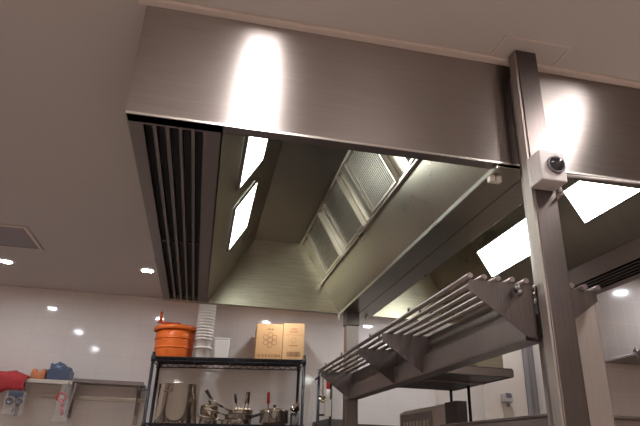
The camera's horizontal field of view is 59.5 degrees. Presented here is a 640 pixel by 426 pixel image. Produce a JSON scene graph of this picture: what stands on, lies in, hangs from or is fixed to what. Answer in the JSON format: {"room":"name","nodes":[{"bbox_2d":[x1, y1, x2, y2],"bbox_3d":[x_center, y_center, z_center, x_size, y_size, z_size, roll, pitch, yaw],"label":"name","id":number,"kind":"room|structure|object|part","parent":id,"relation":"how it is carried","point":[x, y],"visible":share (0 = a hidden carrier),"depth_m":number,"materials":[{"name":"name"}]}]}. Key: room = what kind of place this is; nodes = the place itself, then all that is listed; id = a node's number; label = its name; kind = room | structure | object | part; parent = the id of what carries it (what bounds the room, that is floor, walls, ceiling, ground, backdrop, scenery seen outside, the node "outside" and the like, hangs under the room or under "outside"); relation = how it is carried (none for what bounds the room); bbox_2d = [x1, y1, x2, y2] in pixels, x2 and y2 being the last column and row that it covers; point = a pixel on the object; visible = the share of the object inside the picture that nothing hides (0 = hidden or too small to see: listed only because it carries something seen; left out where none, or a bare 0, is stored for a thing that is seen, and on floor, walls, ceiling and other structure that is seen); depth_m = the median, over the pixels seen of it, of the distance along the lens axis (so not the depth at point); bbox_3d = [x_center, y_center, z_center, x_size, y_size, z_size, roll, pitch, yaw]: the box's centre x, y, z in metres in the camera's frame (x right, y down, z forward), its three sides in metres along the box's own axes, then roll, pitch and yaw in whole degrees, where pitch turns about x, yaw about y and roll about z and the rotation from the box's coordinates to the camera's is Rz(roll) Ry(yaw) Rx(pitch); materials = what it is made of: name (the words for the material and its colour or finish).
{"room":"commercial kitchen","nodes":[
{"label":"commercial kitchen","id":0,"kind":"room"},
{"bbox_2d":[0,285,435,425],"bbox_3d":[-1.422,1.996,4.879,5.160,2.515,0.100,6,-24,-10],"label":"wall","id":1,"kind":"structure","parent":0,"point":[99,336],"depth_m":5.11,"materials":[{"name":"paint"}]},
{"bbox_2d":[14,378,77,417],"bbox_3d":[-2.698,1.500,4.600,1.255,0.280,0.255,6,-24,-10],"label":"wall shelf","id":2,"kind":"object","parent":1,"relation":"attached to","point":[28,380],"visible":0.57,"depth_m":4.67,"materials":[{"name":"silver metal"}]},
{"bbox_2d":[0,370,29,392],"bbox_3d":[-2.736,1.379,4.603,0.678,0.199,0.275,6,-24,-10],"label":"cloth","id":3,"kind":"object","parent":2,"relation":"on","point":[9,380],"visible":0.9,"depth_m":4.53,"materials":[{"name":"red fabric"}]},
{"bbox_2d":[6,390,24,411],"bbox_3d":[-2.437,1.508,4.464,0.150,0.185,0.028,6,-24,-10],"label":"print","id":4,"kind":"object","parent":3,"relation":"hanging from","point":[17,393],"visible":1,"depth_m":4.47,"materials":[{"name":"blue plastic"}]},
{"bbox_2d":[30,368,47,378],"bbox_3d":[-2.357,1.360,4.715,0.123,0.095,0.149,6,-24,-10],"label":"snack packet","id":5,"kind":"object","parent":2,"relation":"on","point":[35,374],"visible":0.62,"depth_m":4.65,"materials":[{"name":"orange plastic"}]},
{"bbox_2d":[46,362,73,380],"bbox_3d":[-2.200,1.350,4.761,0.177,0.160,0.170,6,-24,-10],"label":"plastic basket","id":6,"kind":"object","parent":2,"relation":"on","point":[58,371],"visible":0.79,"depth_m":4.68,"materials":[{"name":"blue plastic"}]},
{"bbox_2d":[56,383,68,415],"bbox_3d":[-2.100,1.504,4.550,0.080,0.267,0.053,17,-27,-30],"label":"tool","id":7,"kind":"object","parent":2,"relation":"hanging from","point":[61,397],"visible":1,"depth_m":4.54,"materials":[{"name":"red plastic"}]},
{"bbox_3d":[-2.084,1.575,4.519,0.046,0.113,0.025,6,-24,-10],"label":"handle","id":8,"kind":"part","parent":7,"relation":"part of","materials":[{"name":"red plastic"}]},
{"bbox_2d":[41,394,144,402],"bbox_3d":[-1.950,1.607,4.851,0.870,0.032,0.028,6,-24,-10],"label":"wall rail","id":9,"kind":"object","parent":1,"relation":"attached to","point":[53,396],"visible":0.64,"depth_m":4.85,"materials":[{"name":"silver metal"}]},
{"bbox_2d":[73,378,146,425],"bbox_3d":[-1.778,1.608,4.747,0.611,0.340,0.283,6,-24,-10],"label":"wall shelf","id":10,"kind":"object","parent":1,"relation":"attached to","point":[139,385],"visible":0.91,"depth_m":4.75,"materials":[{"name":"metal"}]},
{"bbox_2d":[64,383,76,416],"bbox_3d":[-2.035,1.527,4.575,0.050,0.265,0.014,6,-24,-10],"label":"shelf bracket","id":11,"kind":"object","parent":10,"relation":"hanging from","point":[75,384],"visible":1,"depth_m":4.57,"materials":[{"name":"metal"}]},
{"bbox_2d":[0,0,639,297],"bbox_3d":[0.925,-0.648,1.815,8.300,0.060,8.600,6,-24,-10],"label":"ceiling","id":12,"kind":"structure","parent":0,"point":[69,175],"depth_m":2.16,"materials":[{"name":"paint"}]},
{"bbox_2d":[0,259,14,263],"bbox_3d":[-2.459,0.380,4.387,0.123,0.007,0.123,6,-24,-10],"label":"recessed light","id":13,"kind":"object","parent":12,"relation":"in","point":[5,261],"visible":1,"depth_m":4.38,"materials":[{"name":"white plastic"}]},
{"bbox_2d":[0,224,43,250],"bbox_3d":[-2.282,0.149,3.837,0.629,0.008,0.480,6,-24,-10],"label":"ceiling vent","id":14,"kind":"object","parent":12,"relation":"in","point":[11,236],"visible":1,"depth_m":3.89,"materials":[{"name":"beige metal"}]},
{"bbox_2d":[139,268,154,272],"bbox_3d":[-1.382,0.462,4.485,0.123,0.007,0.123,6,-24,-10],"label":"recessed light","id":15,"kind":"object","parent":12,"relation":"in","point":[146,270],"visible":1,"depth_m":4.48,"materials":[{"name":"white"}]},
{"bbox_2d":[125,5,639,323],"bbox_3d":[0.421,0.065,2.959,2.477,0.573,2.268,6,-24,-10],"label":"extraction hood","id":16,"kind":"object","parent":12,"relation":"hanging from","point":[278,168],"visible":0.89,"depth_m":2.09,"materials":[{"name":"metal"}]},
{"bbox_3d":[-0.789,-0.098,2.757,0.003,0.515,2.264,6,-24,-10],"label":"panel","id":17,"kind":"part","parent":16,"relation":"part of","materials":[{"name":"metal"}]},
{"bbox_3d":[-0.657,0.141,2.677,0.281,0.022,2.240,6,-24,-10],"label":"louvre panel","id":18,"kind":"part","parent":16,"relation":"part of","materials":[{"name":"metal"}]},
{"bbox_2d":[226,178,258,251],"bbox_3d":[-0.407,0.027,2.898,0.108,0.176,0.614,6,-24,-10],"label":"lamp","id":19,"kind":"object","parent":16,"relation":"attached to","point":[239,215],"depth_m":2.81,"materials":[{"name":"white"}]},
{"bbox_3d":[-0.379,-0.038,2.816,0.282,0.480,2.240,6,-24,-10],"label":"lamp panel","id":20,"kind":"part","parent":16,"relation":"part of","materials":[{"name":"metal"}]},
{"bbox_2d":[236,136,268,190],"bbox_3d":[-0.241,-0.285,2.164,0.108,0.176,0.604,6,-24,-10],"label":"lamp","id":21,"kind":"object","parent":16,"relation":"attached to","point":[252,150],"depth_m":2.25,"materials":[{"name":"white"}]},
{"bbox_3d":[-0.063,-0.226,2.966,0.356,0.004,2.240,6,-24,-10],"label":"panel","id":22,"kind":"part","parent":16,"relation":"part of","materials":[{"name":"metal"}]},
{"bbox_3d":[0.195,0.465,3.972,2.471,0.518,0.045,6,-24,-10],"label":"panel","id":23,"kind":"part","parent":16,"relation":"part of","materials":[{"name":"metal"}]},
{"bbox_3d":[0.095,-0.203,2.993,0.022,0.019,2.240,6,-24,-10],"label":"filter rail","id":24,"kind":"part","parent":16,"relation":"part of","materials":[{"name":"metal"}]},
{"bbox_3d":[0.241,0.066,2.911,0.022,0.019,2.240,6,-24,-10],"label":"filter rail","id":25,"kind":"part","parent":16,"relation":"part of","materials":[{"name":"metal"}]},
{"bbox_3d":[0.236,0.031,2.925,0.282,0.480,2.240,6,-24,-10],"label":"filter panel","id":26,"kind":"part","parent":16,"relation":"part of","materials":[{"name":"metal"}]},
{"bbox_2d":[475,216,529,277],"bbox_3d":[1.078,0.201,3.177,0.108,0.176,0.624,6,-24,-10],"label":"lamp","id":27,"kind":"object","parent":16,"relation":"attached to","point":[505,252],"depth_m":3.21,"materials":[{"name":"white"}]},
{"bbox_3d":[1.097,0.128,3.079,0.282,0.480,2.240,6,-24,-10],"label":"lamp panel","id":28,"kind":"part","parent":16,"relation":"part of","materials":[{"name":"metal"}]},
{"bbox_3d":[1.423,0.376,3.047,0.410,0.022,2.240,6,-24,-10],"label":"louvre panel","id":29,"kind":"part","parent":16,"relation":"part of","materials":[{"name":"metal"}]},
{"bbox_2d":[562,180,639,225],"bbox_3d":[1.257,-0.136,2.384,0.108,0.176,0.584,6,-24,-10],"label":"lamp","id":30,"kind":"object","parent":16,"relation":"attached to","point":[594,204],"depth_m":2.51,"materials":[{"name":"white"}]},
{"bbox_2d":[138,0,639,88],"bbox_3d":[0.660,-0.539,1.999,2.531,0.012,0.030,6,-24,-10],"label":"trim","id":31,"kind":"structure","parent":12,"relation":"attached to","point":[168,4],"depth_m":1.91,"materials":[{"name":"beige"}]},
{"bbox_2d":[491,35,571,65],"bbox_3d":[0.734,-0.563,1.948,0.250,0.003,0.102,6,-24,-10],"label":"trim","id":32,"kind":"structure","parent":12,"relation":"attached to","point":[505,36],"depth_m":1.91,"materials":[{"name":"beige"}]},
{"bbox_2d":[432,323,527,421],"bbox_3d":[1.448,2.114,4.919,0.495,2.521,1.106,6,-24,-10],"label":"wall","id":33,"kind":"structure","parent":0,"point":[486,404],"depth_m":4.62,"materials":[{"name":"beige paint"}]},
{"bbox_2d":[501,393,512,406],"bbox_3d":[1.517,1.518,4.539,0.077,0.107,0.074,6,-24,-10],"label":"soap dispenser","id":34,"kind":"object","parent":33,"relation":"attached to","point":[507,398],"visible":1,"depth_m":4.52,"materials":[{"name":"grey plastic"}]},
{"bbox_2d":[521,346,539,414],"bbox_3d":[1.737,2.096,4.410,0.110,2.170,0.075,6,-24,-10],"label":"door","id":35,"kind":"structure","parent":33,"relation":"in","point":[527,353],"depth_m":4.68,"materials":[{"name":"grey metal"}]},
{"bbox_3d":[1.704,2.092,4.405,0.043,2.170,0.075,6,-24,-10],"label":"frame","id":36,"kind":"part","parent":35,"relation":"part of","materials":[{"name":"grey metal"}]},
{"bbox_2d":[532,344,546,413],"bbox_3d":[1.880,1.782,4.108,0.006,2.515,0.799,6,-24,-10],"label":"trim","id":37,"kind":"structure","parent":33,"relation":"attached to","point":[537,362],"depth_m":4.65,"materials":[{"name":"silver paint"}]},
{"bbox_2d":[595,278,639,415],"bbox_3d":[3.058,1.915,4.317,2.488,2.515,1.000,6,-24,-10],"label":"wall","id":38,"kind":"structure","parent":0,"point":[618,308],"depth_m":3.99,"materials":[{"name":"tile"}]},
{"bbox_2d":[604,350,639,364],"bbox_3d":[2.360,1.048,3.788,0.730,0.140,0.323,6,-24,-10],"label":"wall shelf","id":39,"kind":"object","parent":38,"relation":"attached to","point":[634,358],"visible":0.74,"depth_m":3.77,"materials":[{"name":"metal"}]},
{"bbox_3d":[0.839,1.733,0.786,8.300,0.100,8.600,6,-24,-10],"label":"floor","id":40,"kind":"structure","parent":0,"visible":0},
{"bbox_2d":[141,352,305,425],"bbox_3d":[-0.829,2.182,4.606,1.314,1.997,0.453,5,-24,-7],"label":"wire shelving rack","id":41,"kind":"object","parent":40,"relation":"on","point":[160,360],"visible":1,"depth_m":4.85,"materials":[{"name":"black metal"}]},
{"bbox_3d":[-1.428,2.065,4.330,0.027,1.954,0.026,6,-24,-10],"label":"post","id":42,"kind":"part","parent":41,"relation":"part of","materials":[{"name":"metal"}]},
{"bbox_3d":[-1.491,2.223,4.703,0.027,1.955,0.026,6,-24,-10],"label":"post","id":43,"kind":"part","parent":41,"relation":"part of","materials":[{"name":"black metal"}]},
{"bbox_2d":[154,312,196,356],"bbox_3d":[-1.284,1.102,4.974,0.384,0.408,0.384,6,-24,-10],"label":"spinner","id":44,"kind":"object","parent":41,"relation":"on","point":[172,339],"visible":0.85,"depth_m":4.83,"materials":[{"name":"orange plastic"}]},
{"bbox_2d":[154,328,195,356],"bbox_3d":[-1.287,1.172,4.944,0.346,0.254,0.346,6,-24,-10],"label":"tub","id":45,"kind":"object","parent":44,"relation":"in","point":[177,342],"depth_m":4.82,"materials":[{"name":"orange plastic"}]},
{"bbox_3d":[-1.282,1.040,5.001,0.384,0.064,0.384,6,-24,-10],"label":"lid","id":46,"kind":"part","parent":44,"relation":"part of","materials":[{"name":"orange plastic"}]},
{"bbox_2d":[154,383,200,422],"bbox_3d":[-1.214,1.627,4.762,0.356,0.325,0.356,13,-26,-24],"label":"stock pot","id":47,"kind":"object","parent":41,"relation":"on","point":[176,402],"visible":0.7,"depth_m":4.63,"materials":[{"name":"metal"}]},
{"bbox_2d":[194,328,213,356],"bbox_3d":[-1.020,1.151,4.904,0.156,0.253,0.156,6,-24,-10],"label":"plastic tub","id":48,"kind":"object","parent":41,"relation":"on","point":[200,351],"depth_m":4.86,"materials":[{"name":"white plastic"}]},
{"bbox_3d":[-1.020,1.129,4.914,0.156,0.100,0.156,6,-24,-10],"label":"plastic tub","id":49,"kind":"part","parent":48,"relation":"part of","materials":[{"name":"plastic"}]},
{"bbox_3d":[-1.021,1.153,4.903,0.156,0.100,0.156,6,-24,-10],"label":"plastic tub","id":50,"kind":"part","parent":48,"relation":"part of","materials":[{"name":"plastic"}]},
{"bbox_3d":[-1.019,1.105,4.924,0.156,0.100,0.156,6,-24,-10],"label":"plastic tub","id":51,"kind":"part","parent":48,"relation":"part of","materials":[{"name":"plastic"}]},
{"bbox_3d":[-1.018,1.081,4.934,0.156,0.100,0.156,6,-24,-10],"label":"plastic tub","id":52,"kind":"part","parent":48,"relation":"part of","materials":[{"name":"plastic"}]},
{"bbox_2d":[197,310,215,329],"bbox_3d":[-1.015,0.997,4.971,0.156,0.230,0.156,6,-24,-10],"label":"plastic tub","id":53,"kind":"object","parent":48,"relation":"on","point":[198,326],"depth_m":4.93,"materials":[{"name":"white plastic"}]},
{"bbox_3d":[-1.015,1.009,4.965,0.156,0.100,0.156,6,-24,-10],"label":"plastic tub","id":54,"kind":"part","parent":53,"relation":"part of","materials":[{"name":"plastic"}]},
{"bbox_3d":[-1.016,1.033,4.955,0.156,0.100,0.156,6,-24,-10],"label":"plastic tub","id":55,"kind":"part","parent":53,"relation":"part of","materials":[{"name":"plastic"}]},
{"bbox_3d":[-1.014,0.961,4.986,0.156,0.100,0.156,6,-24,-10],"label":"plastic tub","id":56,"kind":"part","parent":53,"relation":"part of","materials":[{"name":"plastic"}]},
{"bbox_3d":[-1.014,0.985,4.976,0.156,0.100,0.156,6,-24,-10],"label":"plastic tub","id":57,"kind":"part","parent":53,"relation":"part of","materials":[{"name":"plastic"}]},
{"bbox_3d":[-1.013,0.937,4.997,0.156,0.100,0.156,6,-24,-10],"label":"plastic tub","id":58,"kind":"part","parent":53,"relation":"part of","materials":[{"name":"plastic"}]},
{"bbox_2d":[199,305,216,311],"bbox_3d":[-1.012,0.901,5.012,0.156,0.126,0.156,6,-24,-10],"label":"plastic tub","id":59,"kind":"object","parent":53,"relation":"on","point":[200,309],"depth_m":4.97,"materials":[{"name":"white plastic"}]},
{"bbox_3d":[-1.011,0.889,5.017,0.156,0.100,0.156,6,-24,-10],"label":"plastic tub","id":60,"kind":"part","parent":59,"relation":"part of","materials":[{"name":"plastic"}]},
{"bbox_2d":[199,401,218,423],"bbox_3d":[-0.943,1.695,4.756,0.161,0.196,0.214,6,-24,-10],"label":"saucepan","id":61,"kind":"object","parent":41,"relation":"on","point":[210,405],"visible":0.73,"depth_m":4.69,"materials":[{"name":"metal"}]},
{"bbox_2d":[205,389,212,398],"bbox_3d":[-0.923,1.568,4.776,0.128,0.120,0.030,-1,-24,8],"label":"spatula","id":62,"kind":"object","parent":61,"relation":"on","point":[207,390],"visible":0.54,"depth_m":4.78,"materials":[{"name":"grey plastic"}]},
{"bbox_3d":[-0.941,1.640,4.780,0.154,0.028,0.154,6,-24,-10],"label":"lid","id":63,"kind":"part","parent":61,"relation":"part of","materials":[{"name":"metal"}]},
{"bbox_2d":[214,338,230,357],"bbox_3d":[-0.873,1.213,4.963,0.143,0.189,0.146,5,-24,-7],"label":"food container","id":64,"kind":"object","parent":41,"relation":"on","point":[221,345],"visible":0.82,"depth_m":4.91,"materials":[{"name":"white plastic"}]},
{"bbox_3d":[-0.870,1.135,4.997,0.143,0.020,0.146,5,-24,-7],"label":"lid","id":65,"kind":"part","parent":64,"relation":"part of","materials":[{"name":"white plastic"}]},
{"bbox_3d":[-0.816,1.824,4.761,1.284,0.071,0.419,5,-24,-7],"label":"wire shelf","id":66,"kind":"part","parent":41,"relation":"part of","materials":[{"name":"black metal"}]},
{"bbox_2d":[198,414,250,423],"bbox_3d":[-0.810,1.759,4.752,0.455,0.075,0.265,6,-24,-10],"label":"frying pan","id":67,"kind":"object","parent":41,"relation":"on","point":[225,421],"visible":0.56,"depth_m":4.66,"materials":[{"name":"metal"}]},
{"bbox_2d":[203,406,251,419],"bbox_3d":[-0.753,1.692,4.721,0.243,0.090,0.441,-14,-28,32],"label":"frying pan","id":68,"kind":"object","parent":67,"relation":"on","point":[226,416],"visible":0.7,"depth_m":4.69,"materials":[{"name":"metal"}]},
{"bbox_2d":[209,398,253,414],"bbox_3d":[-0.763,1.664,4.799,0.392,0.116,0.235,6,-24,-10],"label":"frying pan","id":69,"kind":"object","parent":68,"relation":"on","point":[231,411],"visible":0.82,"depth_m":4.71,"materials":[{"name":"metal"}]},
{"bbox_2d":[234,394,239,408],"bbox_3d":[-0.712,1.620,4.806,0.064,0.130,0.025,6,-24,-10],"label":"ladle","id":70,"kind":"object","parent":69,"relation":"in","point":[235,395],"visible":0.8,"depth_m":4.80,"materials":[{"name":"metal"}]},
{"bbox_2d":[241,392,247,408],"bbox_3d":[-0.647,1.620,4.828,0.050,0.150,0.020,6,-24,-10],"label":"turner","id":71,"kind":"object","parent":69,"relation":"in","point":[246,397],"visible":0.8,"depth_m":4.83,"materials":[{"name":"metal"}]},
{"bbox_2d":[246,392,249,409],"bbox_3d":[-0.619,1.627,4.844,0.037,0.149,0.022,-6,-25,18],"label":"turner","id":72,"kind":"object","parent":69,"relation":"in","point":[248,398],"visible":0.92,"depth_m":4.84,"materials":[{"name":"metal"}]},
{"bbox_3d":[-0.799,1.337,4.972,1.284,0.083,0.419,5,-24,-7],"label":"wire shelf","id":73,"kind":"part","parent":41,"relation":"part of","materials":[{"name":"black metal"}]},
{"bbox_2d":[253,324,282,358],"bbox_3d":[-0.472,1.196,5.082,0.232,0.318,0.351,5,-24,-7],"label":"cardboard box","id":74,"kind":"object","parent":41,"relation":"on","point":[268,337],"visible":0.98,"depth_m":4.92,"materials":[{"name":"beige cardboard"}]},
{"bbox_2d":[258,354,279,356],"bbox_3d":[-0.450,1.240,4.874,0.201,0.029,0.001,5,-24,-7],"label":"print","id":75,"kind":"object","parent":74,"relation":"attached to","point":[259,355],"depth_m":4.88,"materials":[{"name":"brown"}]},
{"bbox_2d":[263,328,276,347],"bbox_3d":[-0.439,1.103,4.934,0.121,0.172,0.001,5,-24,-7],"label":"print","id":76,"kind":"object","parent":74,"relation":"attached to","point":[269,334],"depth_m":4.94,"materials":[{"name":"brown"}]},
{"bbox_2d":[267,392,269,407],"bbox_3d":[-0.464,1.744,4.981,0.029,0.288,0.027,6,-24,-10],"label":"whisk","id":77,"kind":"object","parent":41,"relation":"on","point":[268,393],"visible":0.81,"depth_m":5.00,"materials":[{"name":"red plastic"}]},
{"bbox_2d":[250,405,288,424],"bbox_3d":[-0.461,1.725,4.789,0.464,0.174,0.257,19,-29,-35],"label":"saute pan","id":78,"kind":"object","parent":41,"relation":"on","point":[268,416],"visible":0.96,"depth_m":4.73,"materials":[{"name":"metal"}]},
{"bbox_3d":[-0.395,1.704,4.856,0.257,0.030,0.257,6,-24,-10],"label":"lid","id":79,"kind":"part","parent":78,"relation":"part of","materials":[{"name":"metal"}]},
{"bbox_2d":[281,323,304,359],"bbox_3d":[-0.260,1.204,5.114,0.190,0.328,0.351,5,-24,-7],"label":"cardboard box","id":80,"kind":"object","parent":41,"relation":"on","point":[293,334],"visible":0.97,"depth_m":4.96,"materials":[{"name":"beige cardboard"}]},
{"bbox_2d":[290,402,299,424],"bbox_3d":[-0.216,1.716,4.792,0.090,0.200,0.105,6,-24,-10],"label":"steel bowl","id":81,"kind":"object","parent":41,"relation":"on","point":[294,417],"visible":0.88,"depth_m":4.77,"materials":[{"name":"silver metal"}]},
{"bbox_3d":[-0.231,2.319,4.873,0.027,1.997,0.026,6,-24,-10],"label":"post","id":82,"kind":"part","parent":41,"relation":"part of","materials":[{"name":"metal"}]},
{"bbox_3d":[-0.168,2.161,4.501,0.027,1.996,0.026,6,-24,-10],"label":"post","id":83,"kind":"part","parent":41,"relation":"part of","materials":[{"name":"black metal"}]},
{"bbox_2d":[315,369,332,425],"bbox_3d":[0.003,2.160,4.313,0.158,1.860,0.039,6,-24,-10],"label":"rack","id":84,"kind":"object","parent":40,"relation":"on","point":[319,372],"visible":0.76,"depth_m":4.58,"materials":[{"name":"metal"}]},
{"bbox_2d":[318,370,327,402],"bbox_3d":[0.025,1.423,4.608,0.080,0.263,0.073,6,-24,-10],"label":"ladle","id":85,"kind":"object","parent":84,"relation":"hanging from","point":[321,399],"visible":0.9,"depth_m":4.59,"materials":[{"name":"metal"}]},
{"bbox_3d":[0.026,1.402,4.631,0.013,0.205,0.031,-1,-24,7],"label":"handle","id":86,"kind":"part","parent":85,"relation":"part of","materials":[{"name":"metal"}]},
{"bbox_2d":[318,396,327,402],"bbox_3d":[0.022,1.517,4.567,0.080,0.058,0.073,6,-24,-10],"label":"bowl","id":87,"kind":"object","parent":85,"relation":"on","point":[322,398],"depth_m":4.57,"materials":[{"name":"metal"}]},
{"bbox_2d":[324,381,330,416],"bbox_3d":[0.066,1.481,4.603,0.050,0.360,0.042,6,-24,-10],"label":"brush","id":88,"kind":"object","parent":84,"relation":"hanging from","point":[327,405],"visible":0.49,"depth_m":4.55,"materials":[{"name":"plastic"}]},
{"bbox_2d":[342,312,358,425],"bbox_3d":[0.178,1.625,3.390,0.090,2.120,0.090,6,-24,-10],"label":"support post","id":89,"kind":"object","parent":40,"relation":"on","point":[350,319],"visible":0.71,"depth_m":3.67,"materials":[{"name":"metal"}]},
{"bbox_2d":[319,272,600,400],"bbox_3d":[0.418,0.678,2.589,0.432,0.190,2.186,6,-24,-10],"label":"tube rack","id":90,"kind":"object","parent":89,"relation":"attached to","point":[510,323],"visible":0.97,"depth_m":2.05,"materials":[{"name":"metal"}]},
{"bbox_3d":[0.411,0.704,2.611,0.060,0.159,2.123,6,-24,-10],"label":"spine plate","id":91,"kind":"part","parent":90,"relation":"part of","materials":[{"name":"metal"}]},
{"bbox_2d":[312,419,392,425],"bbox_3d":[0.566,2.537,4.652,1.210,1.475,0.675,6,-24,-10],"label":"countertop","id":92,"kind":"structure","parent":40,"relation":"on","point":[335,422],"depth_m":4.58,"materials":[{"name":"metal"}]},
{"bbox_2d":[358,424,392,425],"bbox_3d":[0.662,1.905,4.942,1.060,0.020,0.675,6,-24,-10],"label":"countertop","id":93,"kind":"structure","parent":92,"relation":"on","point":[358,424],"depth_m":4.58,"materials":[{"name":"metal"}]},
{"bbox_2d":[440,413,639,425],"bbox_3d":[0.849,1.410,1.857,0.510,1.342,0.900,6,-24,-10],"label":"countertop","id":94,"kind":"structure","parent":40,"relation":"on","point":[538,419],"depth_m":1.84,"materials":[{"name":"metal"}]},
{"bbox_2d":[400,401,467,425],"bbox_3d":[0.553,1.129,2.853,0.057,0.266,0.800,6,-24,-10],"label":"kitchen appliance","id":95,"kind":"object","parent":94,"relation":"on","point":[453,411],"visible":1,"depth_m":2.74,"materials":[{"name":"metal"}]},
{"bbox_2d":[401,410,432,425],"bbox_3d":[0.511,1.155,2.987,0.003,0.165,0.460,6,-24,-10],"label":"vent","id":96,"kind":"object","parent":95,"relation":"attached to","point":[411,417],"depth_m":2.98,"materials":[{"name":"metal"}]},
{"bbox_2d":[508,50,590,425],"bbox_3d":[0.664,0.604,1.487,0.084,2.515,0.077,6,-24,-10],"label":"support post","id":97,"kind":"object","parent":40,"relation":"on","point":[566,392],"visible":1,"depth_m":1.65,"materials":[{"name":"metal"}]},
{"bbox_2d":[527,150,639,199],"bbox_3d":[0.857,-0.081,1.825,0.495,0.143,0.138,16,-27,-30],"label":"box","id":98,"kind":"object","parent":97,"relation":"attached to","point":[546,169],"visible":0.93,"depth_m":1.70,"materials":[{"name":"grey plastic"}]},
{"bbox_3d":[0.714,-0.150,1.679,0.048,0.048,0.023,6,-24,-10],"label":"knob","id":99,"kind":"part","parent":98,"relation":"part of","materials":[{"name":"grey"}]},
{"bbox_2d":[534,299,614,425],"bbox_3d":[0.745,1.047,1.444,0.162,1.674,0.110,6,-24,-10],"label":"column","id":100,"kind":"structure","parent":40,"relation":"on","point":[598,396],"depth_m":1.66,"materials":[{"name":"metal"}]},
{"bbox_3d":[0.650,1.852,2.690,0.590,1.180,1.010,6,-24,-10],"label":"cabinet","id":101,"kind":"object","parent":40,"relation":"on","visible":0},
{"bbox_2d":[397,366,513,421],"bbox_3d":[0.625,1.130,3.098,0.612,0.467,0.727,6,-24,-10],"label":"shelf","id":102,"kind":"object","parent":101,"relation":"on","point":[465,377],"visible":0.57,"depth_m":3.06,"materials":[{"name":"grey metal"}]},
{"bbox_3d":[0.817,1.310,3.446,0.018,0.425,0.018,6,-24,-10],"label":"leg","id":103,"kind":"part","parent":102,"relation":"part of","materials":[{"name":"black paint"}]},
{"bbox_2d":[397,366,512,390],"bbox_3d":[0.630,0.937,3.184,0.610,0.045,0.720,6,-24,-10],"label":"tray","id":104,"kind":"object","parent":102,"relation":"on","point":[465,377],"depth_m":3.03,"materials":[{"name":"grey metal"}]},
{"bbox_3d":[0.874,1.223,3.240,0.018,0.425,0.018,6,-24,-10],"label":"leg","id":105,"kind":"part","parent":102,"relation":"part of","materials":[{"name":"black paint"}]},
{"bbox_2d":[468,355,502,367],"bbox_3d":[0.873,0.774,3.087,0.165,0.258,0.250,6,-24,-10],"label":"storage box","id":106,"kind":"object","parent":102,"relation":"on","point":[496,362],"visible":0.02,"depth_m":2.96,"materials":[{"name":"cardboard"}]}
]}

